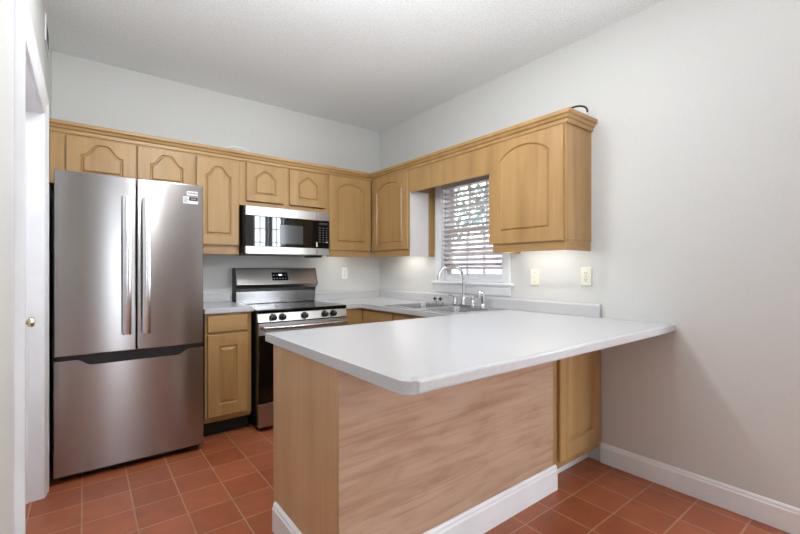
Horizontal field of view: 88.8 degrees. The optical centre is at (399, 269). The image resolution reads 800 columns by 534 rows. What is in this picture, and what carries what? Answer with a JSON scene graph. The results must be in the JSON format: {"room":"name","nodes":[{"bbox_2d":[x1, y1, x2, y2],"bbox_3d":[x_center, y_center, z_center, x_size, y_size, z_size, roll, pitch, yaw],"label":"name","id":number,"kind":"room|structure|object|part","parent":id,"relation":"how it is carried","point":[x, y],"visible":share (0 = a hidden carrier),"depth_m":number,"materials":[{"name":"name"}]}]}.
{"room":"kitchen","nodes":[
{"label":"kitchen","id":0,"kind":"room"},
{"bbox_2d":[0,0,51,533],"bbox_3d":[-0.545,-0.150,0.312,0.120,2.741,6.300,0,0,-38],"label":"wall","id":1,"kind":"structure","parent":0,"point":[36,7],"depth_m":1.23,"materials":[{"name":"grey paint"}]},
{"bbox_2d":[26,317,34,326],"bbox_3d":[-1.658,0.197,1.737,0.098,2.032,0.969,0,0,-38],"label":"door knob","id":2,"kind":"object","parent":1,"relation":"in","point":[30,322],"depth_m":2.07,"materials":[{"name":"gold metal"}]},
{"bbox_2d":[14,0,48,533],"bbox_3d":[-1.593,0.152,1.788,0.026,2.138,1.159,0,0,-38],"label":"trim","id":3,"kind":"structure","parent":1,"relation":"attached to","point":[25,45],"depth_m":1.33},
{"bbox_2d":[26,58,41,503],"bbox_3d":[-1.651,0.191,1.744,0.121,2.060,1.007,0,0,-38],"label":"door","id":4,"kind":"structure","parent":1,"relation":"attached to","point":[33,111],"depth_m":2.15,"materials":[{"name":"white wood"}]},
{"bbox_2d":[45,14,48,57],"bbox_3d":[-2.102,-1.384,2.433,0.008,0.150,0.260,0,0,-38],"label":"air vent","id":5,"kind":"object","parent":1,"relation":"in","point":[46,22],"visible":1,"depth_m":2.41,"materials":[{"name":"grey metal"}]},
{"bbox_2d":[52,51,378,443],"bbox_3d":[-1.363,-0.150,3.737,3.015,2.741,0.120,0,0,-38],"label":"wall","id":6,"kind":"structure","parent":0,"point":[84,91],"depth_m":3.50,"materials":[{"name":"grey paint"}]},
{"bbox_2d":[50,131,194,189],"bbox_3d":[-1.987,-0.723,2.975,0.845,0.337,0.320,0,0,-38],"label":"upper cabinet","id":7,"kind":"object","parent":6,"relation":"attached to","point":[69,152],"visible":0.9,"depth_m":2.81,"materials":[{"name":"brown wood"}]},
{"bbox_3d":[-2.014,-0.727,2.764,0.384,0.285,0.020,0,0,-38],"label":"door","id":8,"kind":"part","parent":7,"relation":"part of","materials":[{"name":"brown wood"}]},
{"bbox_3d":[-1.712,-0.727,2.998,0.364,0.285,0.020,0,0,-38],"label":"door","id":9,"kind":"part","parent":7,"relation":"part of","materials":[{"name":"brown wood"}]},
{"bbox_2d":[195,154,238,254],"bbox_3d":[-1.523,-0.504,3.334,0.326,0.774,0.320,0,0,-38],"label":"upper cabinet","id":10,"kind":"object","parent":6,"relation":"attached to","point":[219,177],"visible":0.87,"depth_m":3.22,"materials":[{"name":"brown wood"}]},
{"bbox_3d":[-1.443,-0.148,3.230,0.325,0.061,0.018,0,0,-38],"label":"light rail","id":11,"kind":"part","parent":10,"relation":"part of","materials":[{"name":"brown wood"}]},
{"bbox_2d":[203,292,231,302],"bbox_3d":[-1.606,0.241,3.457,0.347,0.082,0.022,0,0,-38],"label":"backsplash","id":12,"kind":"structure","parent":6,"relation":"attached to","point":[218,296],"depth_m":3.48,"materials":[{"name":"laminate"}]},
{"bbox_2d":[239,161,326,212],"bbox_3d":[-1.078,-0.708,3.678,0.797,0.367,0.320,0,0,-38],"label":"upper cabinet","id":13,"kind":"object","parent":6,"relation":"attached to","point":[262,185],"visible":0.92,"depth_m":3.52,"materials":[{"name":"brown wood"}]},
{"bbox_2d":[225,146,250,152],"bbox_3d":[-1.356,-0.963,3.414,0.370,0.123,0.012,0,0,-38],"label":"power cable","id":14,"kind":"object","parent":13,"relation":"on","point":[230,146],"visible":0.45,"depth_m":3.40,"materials":[{"name":"white plastic"}]},
{"bbox_3d":[-1.135,-0.718,3.443,0.318,0.314,0.020,0,0,-38],"label":"door","id":15,"kind":"part","parent":13,"relation":"part of","materials":[{"name":"brown wood"}]},
{"bbox_2d":[236,205,328,257],"bbox_3d":[-1.059,-0.308,3.632,0.748,0.404,0.398,0,0,-38],"label":"microwave","id":16,"kind":"object","parent":13,"relation":"attached to","point":[263,231],"visible":0.98,"depth_m":3.45,"materials":[{"name":"silver metal"}]},
{"bbox_3d":[-0.992,-0.472,3.448,0.618,0.078,0.024,0,0,-38],"label":"door trim","id":17,"kind":"part","parent":16,"relation":"part of","materials":[{"name":"silver metal"}]},
{"bbox_3d":[-0.992,-0.155,3.448,0.618,0.062,0.024,0,0,-38],"label":"door trim","id":18,"kind":"part","parent":16,"relation":"part of","materials":[{"name":"silver metal"}]},
{"bbox_3d":[-0.993,-0.309,3.449,0.618,0.246,0.022,0,0,-38],"label":"door","id":19,"kind":"part","parent":16,"relation":"part of","materials":[{"name":"black glass"}]},
{"bbox_3d":[-0.697,-0.472,3.676,0.120,0.078,0.024,0,0,-38],"label":"panel trim","id":20,"kind":"part","parent":16,"relation":"part of","materials":[{"name":"silver metal"}]},
{"bbox_3d":[-0.697,-0.155,3.676,0.120,0.062,0.024,0,0,-38],"label":"panel trim","id":21,"kind":"part","parent":16,"relation":"part of","materials":[{"name":"silver metal"}]},
{"bbox_3d":[-0.698,-0.309,3.677,0.120,0.246,0.022,0,0,-38],"label":"control panel","id":22,"kind":"part","parent":16,"relation":"part of","materials":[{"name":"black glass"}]},
{"bbox_3d":[-0.830,-0.718,3.679,0.348,0.314,0.020,0,0,-38],"label":"door","id":23,"kind":"part","parent":13,"relation":"part of","materials":[{"name":"brown wood"}]},
{"bbox_2d":[341,267,346,278],"bbox_3d":[-0.579,0.043,4.260,0.074,0.120,0.009,0,0,-38],"label":"wall outlet","id":24,"kind":"object","parent":6,"relation":"attached to","point":[343,269],"visible":1,"depth_m":4.25,"materials":[{"name":"white plastic"}]},
{"bbox_2d":[315,289,379,299],"bbox_3d":[-0.540,0.265,4.281,0.803,0.084,0.022,0,0,-38],"label":"backsplash","id":25,"kind":"structure","parent":6,"relation":"attached to","point":[319,295],"depth_m":4.25,"materials":[{"name":"laminate"}]},
{"bbox_2d":[327,174,370,256],"bbox_3d":[-0.573,-0.504,4.068,0.476,0.774,0.320,0,0,-38],"label":"upper cabinet","id":26,"kind":"object","parent":6,"relation":"attached to","point":[348,199],"visible":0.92,"depth_m":3.93,"materials":[{"name":"brown wood"}]},
{"bbox_3d":[-0.494,-0.535,3.965,0.476,0.712,0.020,0,0,-38],"label":"frame","id":27,"kind":"part","parent":26,"relation":"part of","materials":[{"name":"brown wood"}]},
{"bbox_3d":[-0.493,-0.148,3.964,0.476,0.061,0.018,0,0,-38],"label":"light rail","id":28,"kind":"part","parent":26,"relation":"part of","materials":[{"name":"brown wood"}]},
{"bbox_2d":[44,0,663,131],"bbox_3d":[1.305,-1.570,1.818,5.700,0.100,6.420,0,0,-38],"label":"ceiling","id":29,"kind":"structure","parent":0,"point":[374,65],"depth_m":2.72,"materials":[{"name":"white paint"}]},
{"bbox_2d":[26,419,789,533],"bbox_3d":[1.305,1.271,1.818,5.700,0.100,6.420,0,0,-38],"label":"floor","id":30,"kind":"structure","parent":0,"point":[223,484],"depth_m":2.13,"materials":[{"name":"tile"}]},
{"bbox_2d":[54,169,202,478],"bbox_3d":[-1.831,0.329,2.779,0.772,1.783,0.794,0,0,-38],"label":"refrigerator","id":31,"kind":"object","parent":30,"relation":"on","point":[128,252],"visible":1,"depth_m":2.48,"materials":[{"name":"silver metal"}]},
{"bbox_3d":[-1.806,-0.032,2.433,0.388,1.061,0.068,0,0,-38],"label":"door","id":32,"kind":"part","parent":31,"relation":"part of","materials":[{"name":"silver metal"}]},
{"bbox_3d":[-1.649,-0.024,2.465,0.045,0.840,0.074,0,0,-38],"label":"handle","id":33,"kind":"part","parent":31,"relation":"part of","materials":[{"name":"silver metal"}]},
{"bbox_3d":[-1.654,0.849,2.550,0.772,0.653,0.068,0,0,-38],"label":"freezer drawer","id":34,"kind":"part","parent":31,"relation":"part of","materials":[{"name":"silver metal"}]},
{"bbox_3d":[-1.568,-0.024,2.527,0.044,0.840,0.074,0,0,-38],"label":"handle","id":35,"kind":"part","parent":31,"relation":"part of","materials":[{"name":"silver metal"}]},
{"bbox_3d":[-1.499,-0.032,2.671,0.378,1.061,0.068,0,0,-38],"label":"door","id":36,"kind":"part","parent":31,"relation":"part of","materials":[{"name":"silver metal"}]},
{"bbox_2d":[201,312,250,436],"bbox_3d":[-1.432,0.772,3.230,0.325,0.897,0.596,0,0,-38],"label":"base cabinet","id":37,"kind":"object","parent":30,"relation":"on","point":[226,344],"visible":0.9,"depth_m":2.99,"materials":[{"name":"brown wood"}]},
{"bbox_3d":[-1.262,0.398,2.998,0.280,0.116,0.019,0,0,-38],"label":"drawer","id":38,"kind":"part","parent":37,"relation":"part of","materials":[{"name":"brown wood"}]},
{"bbox_3d":[-1.262,0.770,2.998,0.280,0.592,0.020,0,0,-38],"label":"door","id":39,"kind":"part","parent":37,"relation":"part of","materials":[{"name":"brown wood"}]},
{"bbox_2d":[203,292,253,313],"bbox_3d":[-1.427,0.260,3.225,0.347,0.120,0.608,0,0,-38],"label":"countertop","id":40,"kind":"structure","parent":37,"relation":"on","point":[218,302],"depth_m":3.16,"materials":[{"name":"laminate"}]},
{"bbox_2d":[232,268,347,429],"bbox_3d":[-0.938,0.605,3.504,0.760,1.231,0.748,0,0,-38],"label":"range","id":41,"kind":"object","parent":30,"relation":"on","point":[282,299],"visible":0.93,"depth_m":3.35,"materials":[{"name":"silver metal"}]},
{"bbox_3d":[-0.767,1.099,3.284,0.752,0.173,0.044,0,0,-38],"label":"storage drawer","id":42,"kind":"part","parent":41,"relation":"part of","materials":[{"name":"silver metal"}]},
{"bbox_3d":[-0.957,0.368,3.096,0.054,0.054,0.037,0,0,-38],"label":"knob","id":43,"kind":"part","parent":41,"relation":"part of","materials":[{"name":"black plastic"}]},
{"bbox_3d":[-1.142,0.250,3.766,0.738,0.111,0.075,0,0,-38],"label":"panel","id":44,"kind":"part","parent":41,"relation":"part of","materials":[{"name":"silver metal"}]},
{"bbox_3d":[-0.898,0.368,3.142,0.054,0.054,0.037,0,0,-38],"label":"knob","id":45,"kind":"part","parent":41,"relation":"part of","materials":[{"name":"black plastic"}]},
{"bbox_2d":[245,301,345,313],"bbox_3d":[-0.946,0.321,3.515,0.760,0.028,0.612,0,0,-38],"label":"cooktop","id":46,"kind":"object","parent":41,"relation":"in","point":[260,307],"depth_m":3.38,"materials":[{"name":"black glass"}]},
{"bbox_3d":[-0.767,0.707,3.284,0.752,0.597,0.044,0,0,-38],"label":"oven door","id":47,"kind":"part","parent":41,"relation":"part of","materials":[{"name":"black glass"}]},
{"bbox_3d":[-0.767,0.369,3.283,0.760,0.067,0.037,0,0,-38],"label":"control panel","id":48,"kind":"part","parent":41,"relation":"part of","materials":[{"name":"silver metal"}]},
{"bbox_3d":[-0.753,0.452,3.264,0.752,0.087,0.004,0,0,-38],"label":"trim","id":49,"kind":"part","parent":41,"relation":"part of","materials":[{"name":"silver metal"}]},
{"bbox_3d":[-0.754,0.368,3.253,0.054,0.054,0.037,0,0,-38],"label":"knob","id":50,"kind":"part","parent":41,"relation":"part of","materials":[{"name":"black plastic"}]},
{"bbox_3d":[-0.722,0.439,3.224,0.702,0.026,0.041,0,0,-38],"label":"handle","id":51,"kind":"part","parent":41,"relation":"part of","materials":[{"name":"silver metal"}]},
{"bbox_3d":[-0.613,0.368,3.362,0.054,0.054,0.037,0,0,-38],"label":"knob","id":52,"kind":"part","parent":41,"relation":"part of","materials":[{"name":"black plastic"}]},
{"bbox_3d":[-0.551,0.368,3.409,0.054,0.054,0.037,0,0,-38],"label":"knob","id":53,"kind":"part","parent":41,"relation":"part of","materials":[{"name":"black plastic"}]},
{"bbox_2d":[344,308,362,324],"bbox_3d":[-0.359,0.784,4.044,0.800,0.874,0.620,0,0,-38],"label":"base cabinet","id":54,"kind":"object","parent":30,"relation":"on","point":[354,315],"visible":0.02,"depth_m":3.62,"materials":[{"name":"brown wood"}]},
{"bbox_2d":[363,308,426,323],"bbox_3d":[0.262,0.784,3.395,0.620,0.874,1.200,0,0,-38],"label":"base cabinet","id":55,"kind":"object","parent":30,"relation":"on","point":[369,315],"visible":0.16,"depth_m":3.43,"materials":[{"name":"brown wood"}]},
{"bbox_3d":[-0.190,0.443,3.489,0.019,0.155,0.440,0,0,-38],"label":"drawer","id":56,"kind":"part","parent":55,"relation":"part of","materials":[{"name":"brown wood"}]},
{"bbox_3d":[0.061,0.443,3.164,0.019,0.155,0.340,0,0,-38],"label":"drawer","id":57,"kind":"part","parent":55,"relation":"part of","materials":[{"name":"brown wood"}]},
{"bbox_2d":[272,344,557,533],"bbox_3d":[0.129,0.784,2.093,1.382,0.874,0.646,0,0,-38],"label":"base cabinet","id":58,"kind":"object","parent":30,"relation":"on","point":[352,454],"visible":0.66,"depth_m":1.73,"materials":[{"name":"brown wood"}]},
{"bbox_3d":[-0.404,0.784,1.697,0.018,0.874,0.622,0,0,-38],"label":"panel","id":59,"kind":"part","parent":58,"relation":"part of","materials":[{"name":"brown wood"}]},
{"bbox_3d":[0.139,1.153,2.080,1.382,0.135,0.614,0,0,-38],"label":"baseboard","id":60,"kind":"part","parent":58,"relation":"part of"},
{"bbox_3d":[0.314,0.784,1.855,1.344,0.874,0.006,0,0,-38],"label":"panel","id":61,"kind":"part","parent":58,"relation":"part of","materials":[{"name":"brown wood"}]},
{"bbox_2d":[265,289,674,394],"bbox_3d":[-0.104,0.285,2.816,1.906,0.124,2.873,0,0,-38],"label":"countertop","id":62,"kind":"structure","parent":58,"relation":"on","point":[439,350],"depth_m":1.83,"materials":[{"name":"laminate"}]},
{"bbox_2d":[385,302,504,313],"bbox_3d":[0.332,0.384,3.265,0.540,0.165,0.850,0,0,-38],"label":"sink","id":63,"kind":"object","parent":62,"relation":"in","point":[426,306],"visible":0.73,"depth_m":3.30,"materials":[{"name":"silver metal"}]},
{"bbox_3d":[0.177,0.385,3.401,0.380,0.163,0.375,0,0,-38],"label":"bowl","id":64,"kind":"part","parent":63,"relation":"part of","materials":[{"name":"silver metal"}]},
{"bbox_3d":[0.424,0.385,3.080,0.380,0.163,0.375,0,0,-38],"label":"bowl","id":65,"kind":"part","parent":63,"relation":"part of","materials":[{"name":"silver metal"}]},
{"bbox_2d":[478,290,485,307],"bbox_3d":[0.645,0.233,3.216,0.063,0.137,0.049,0,0,3],"label":"sprayer","id":66,"kind":"object","parent":63,"relation":"on","point":[481,293],"visible":1,"depth_m":3.20,"materials":[{"name":"silver metal"}]},
{"bbox_2d":[437,264,477,306],"bbox_3d":[0.469,0.129,3.364,0.324,0.345,0.233,0,0,6],"label":"kitchen faucet","id":67,"kind":"object","parent":62,"relation":"on","point":[463,300],"visible":1,"depth_m":3.35,"materials":[{"name":"silver metal"}]},
{"bbox_3d":[0.417,0.099,3.323,0.260,0.285,0.024,0,0,-24],"label":"spout","id":68,"kind":"part","parent":67,"relation":"part of","materials":[{"name":"silver metal"}]},
{"bbox_3d":[0.464,0.254,3.449,0.044,0.071,0.043,0,0,-38],"label":"handle","id":69,"kind":"part","parent":67,"relation":"part of","materials":[{"name":"silver metal"}]},
{"bbox_3d":[0.525,0.260,3.370,0.052,0.058,0.052,0,0,-38],"label":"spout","id":70,"kind":"part","parent":67,"relation":"part of","materials":[{"name":"silver metal"}]},
{"bbox_3d":[0.525,0.295,3.370,0.056,0.012,0.250,0,0,-38],"label":"deck plate","id":71,"kind":"part","parent":67,"relation":"part of","materials":[{"name":"silver metal"}]},
{"bbox_3d":[0.587,0.254,3.291,0.044,0.071,0.043,0,0,-38],"label":"handle","id":72,"kind":"part","parent":67,"relation":"part of","materials":[{"name":"silver metal"}]},
{"bbox_2d":[553,350,600,472],"bbox_3d":[0.885,0.784,2.657,0.536,0.874,0.600,0,0,-38],"label":"base cabinet","id":73,"kind":"object","parent":30,"relation":"on","point":[576,379],"visible":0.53,"depth_m":2.40,"materials":[{"name":"brown wood"}]},
{"bbox_2d":[379,0,799,508],"bbox_3d":[0.880,-0.150,3.202,0.120,2.741,3.470,0,0,-38],"label":"wall","id":74,"kind":"structure","parent":0,"point":[695,138],"depth_m":2.23,"materials":[{"name":"grey paint"}]},
{"bbox_2d":[370,170,434,256],"bbox_3d":[-0.078,-0.504,4.080,0.320,0.774,0.906,0,0,-38],"label":"upper cabinet","id":75,"kind":"object","parent":74,"relation":"attached to","point":[402,220],"visible":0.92,"depth_m":3.77,"materials":[{"name":"brown wood"}]},
{"bbox_2d":[49,107,597,180],"bbox_3d":[-0.487,-0.919,2.606,2.768,0.071,2.138,0,0,-38],"label":"crown molding","id":76,"kind":"structure","parent":75,"relation":"attached to","point":[570,115],"depth_m":2.98,"materials":[{"name":"brown wood"}]},
{"bbox_2d":[571,105,587,111],"bbox_3d":[1.090,-0.981,2.505,0.120,0.048,0.012,0,0,19],"label":"power cable","id":77,"kind":"object","parent":76,"relation":"on","point":[583,106],"visible":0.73,"depth_m":2.49,"materials":[{"name":"black plastic"}]},
{"bbox_3d":[-0.181,-0.535,4.002,0.020,0.712,0.904,0,0,-38],"label":"frame","id":78,"kind":"part","parent":75,"relation":"part of","materials":[{"name":"brown wood"}]},
{"bbox_3d":[-0.099,-0.529,3.862,0.020,0.700,0.552,0,0,-38],"label":"door","id":79,"kind":"part","parent":75,"relation":"part of","materials":[{"name":"brown wood"}]},
{"bbox_3d":[0.027,-0.148,3.960,0.298,0.061,0.580,0,0,-38],"label":"light rail","id":80,"kind":"part","parent":75,"relation":"part of","materials":[{"name":"brown wood"}]},
{"bbox_3d":[0.175,-0.407,3.704,0.220,0.579,0.003,0,0,-38],"label":"panel","id":81,"kind":"part","parent":75,"relation":"part of","materials":[{"name":"plastic"}]},
{"bbox_2d":[410,146,488,191],"bbox_3d":[0.484,-0.787,3.369,0.299,0.205,0.905,0,0,-38],"label":"window valance","id":82,"kind":"object","parent":75,"relation":"attached to","point":[475,163],"visible":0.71,"depth_m":3.23,"materials":[{"name":"brown wood"}]},
{"bbox_2d":[432,181,513,295],"bbox_3d":[0.629,-0.330,3.494,0.160,1.074,0.896,0,0,-38],"label":"window","id":83,"kind":"structure","parent":74,"relation":"in","point":[504,288],"depth_m":3.60,"materials":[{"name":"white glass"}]},
{"bbox_3d":[0.680,-0.554,3.534,0.030,0.450,0.660,0,0,-38],"label":"sash","id":84,"kind":"part","parent":83,"relation":"part of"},
{"bbox_2d":[441,175,501,268],"bbox_3d":[0.602,-0.338,3.474,0.060,0.878,0.688,0,0,-38],"label":"window blind","id":85,"kind":"object","parent":83,"relation":"attached to","point":[484,178],"visible":0.6,"depth_m":3.49,"materials":[{"name":"grey plastic"}]},
{"bbox_3d":[0.605,-0.011,3.476,0.052,0.020,0.684,0,0,-38],"label":"rail","id":86,"kind":"part","parent":85,"relation":"part of","materials":[{"name":"white plastic"}]},
{"bbox_3d":[0.645,-0.349,3.507,0.120,0.900,0.700,0,0,-38],"label":"frame","id":87,"kind":"part","parent":83,"relation":"part of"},
{"bbox_3d":[0.653,-0.142,3.513,0.030,0.455,0.660,0,0,-38],"label":"sash","id":88,"kind":"part","parent":83,"relation":"part of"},
{"bbox_2d":[379,289,600,317],"bbox_3d":[0.521,0.265,3.545,0.024,0.084,2.436,0,0,-38],"label":"backsplash","id":89,"kind":"structure","parent":74,"relation":"attached to","point":[556,307],"depth_m":3.08,"materials":[{"name":"laminate"}]},
{"bbox_2d":[531,269,539,285],"bbox_3d":[0.979,0.059,2.965,0.014,0.120,0.074,0,0,-38],"label":"light switch","id":90,"kind":"object","parent":74,"relation":"attached to","point":[535,273],"visible":1,"depth_m":2.96,"materials":[{"name":"beige plastic"}]},
{"bbox_2d":[489,122,590,253],"bbox_3d":[0.932,-0.504,2.773,0.320,0.774,0.583,0,0,-38],"label":"upper cabinet","id":91,"kind":"object","parent":74,"relation":"attached to","point":[540,181],"visible":1,"depth_m":2.60,"materials":[{"name":"brown wood"}]},
{"bbox_3d":[0.811,-0.526,2.683,0.020,0.703,0.566,0,0,-38],"label":"door","id":92,"kind":"part","parent":91,"relation":"part of","materials":[{"name":"brown wood"}]},
{"bbox_3d":[0.829,-0.535,2.693,0.020,0.712,0.583,0,0,-38],"label":"frame","id":93,"kind":"part","parent":91,"relation":"part of","materials":[{"name":"brown wood"}]},
{"bbox_3d":[0.946,-0.148,2.770,0.298,0.061,0.555,0,0,-38],"label":"light rail","id":94,"kind":"part","parent":91,"relation":"part of","materials":[{"name":"brown wood"}]},
{"bbox_2d":[581,267,591,285],"bbox_3d":[1.214,0.049,2.664,0.009,0.120,0.074,0,0,-38],"label":"wall outlet","id":95,"kind":"object","parent":74,"relation":"attached to","point":[586,272],"visible":1,"depth_m":2.66,"materials":[{"name":"beige plastic"}]},
{"bbox_2d":[600,442,799,533],"bbox_3d":[1.578,1.159,2.186,0.016,0.124,1.007,0,0,-38],"label":"baseboard","id":96,"kind":"structure","parent":74,"relation":"attached to","point":[784,517],"depth_m":2.13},
{"label":"outside","id":97,"kind":"structure","parent":0,"visible":0},
{"bbox_3d":[15.677,1.546,16.828,39.800,0.050,60.000,0,0,-38],"label":"lawn","id":98,"kind":"structure","parent":97,"visible":0},
{"bbox_2d":[453,184,487,238],"bbox_3d":[2.327,-1.746,18.375,4.055,6.548,4.394,0,0,-6],"label":"tree","id":99,"kind":"object","parent":98,"relation":"on","point":[477,185],"visible":0.08,"depth_m":17.60,"materials":[{"name":"green plant"}]},
{"bbox_2d":[453,238,501,273],"bbox_3d":[4.148,0.346,7.919,0.060,2.350,12.000,0,0,-38],"label":"fence","id":100,"kind":"object","parent":98,"relation":"on","point":[455,271],"visible":0.02,"depth_m":10.66,"materials":[{"name":"white"}]},
{"bbox_2d":[472,188,488,230],"bbox_3d":[4.352,-1.510,14.259,3.753,6.078,4.118,0,0,11],"label":"tree","id":101,"kind":"object","parent":98,"relation":"on","point":[479,200],"visible":0.02,"depth_m":13.92,"materials":[{"name":"green plant"}]}
]}

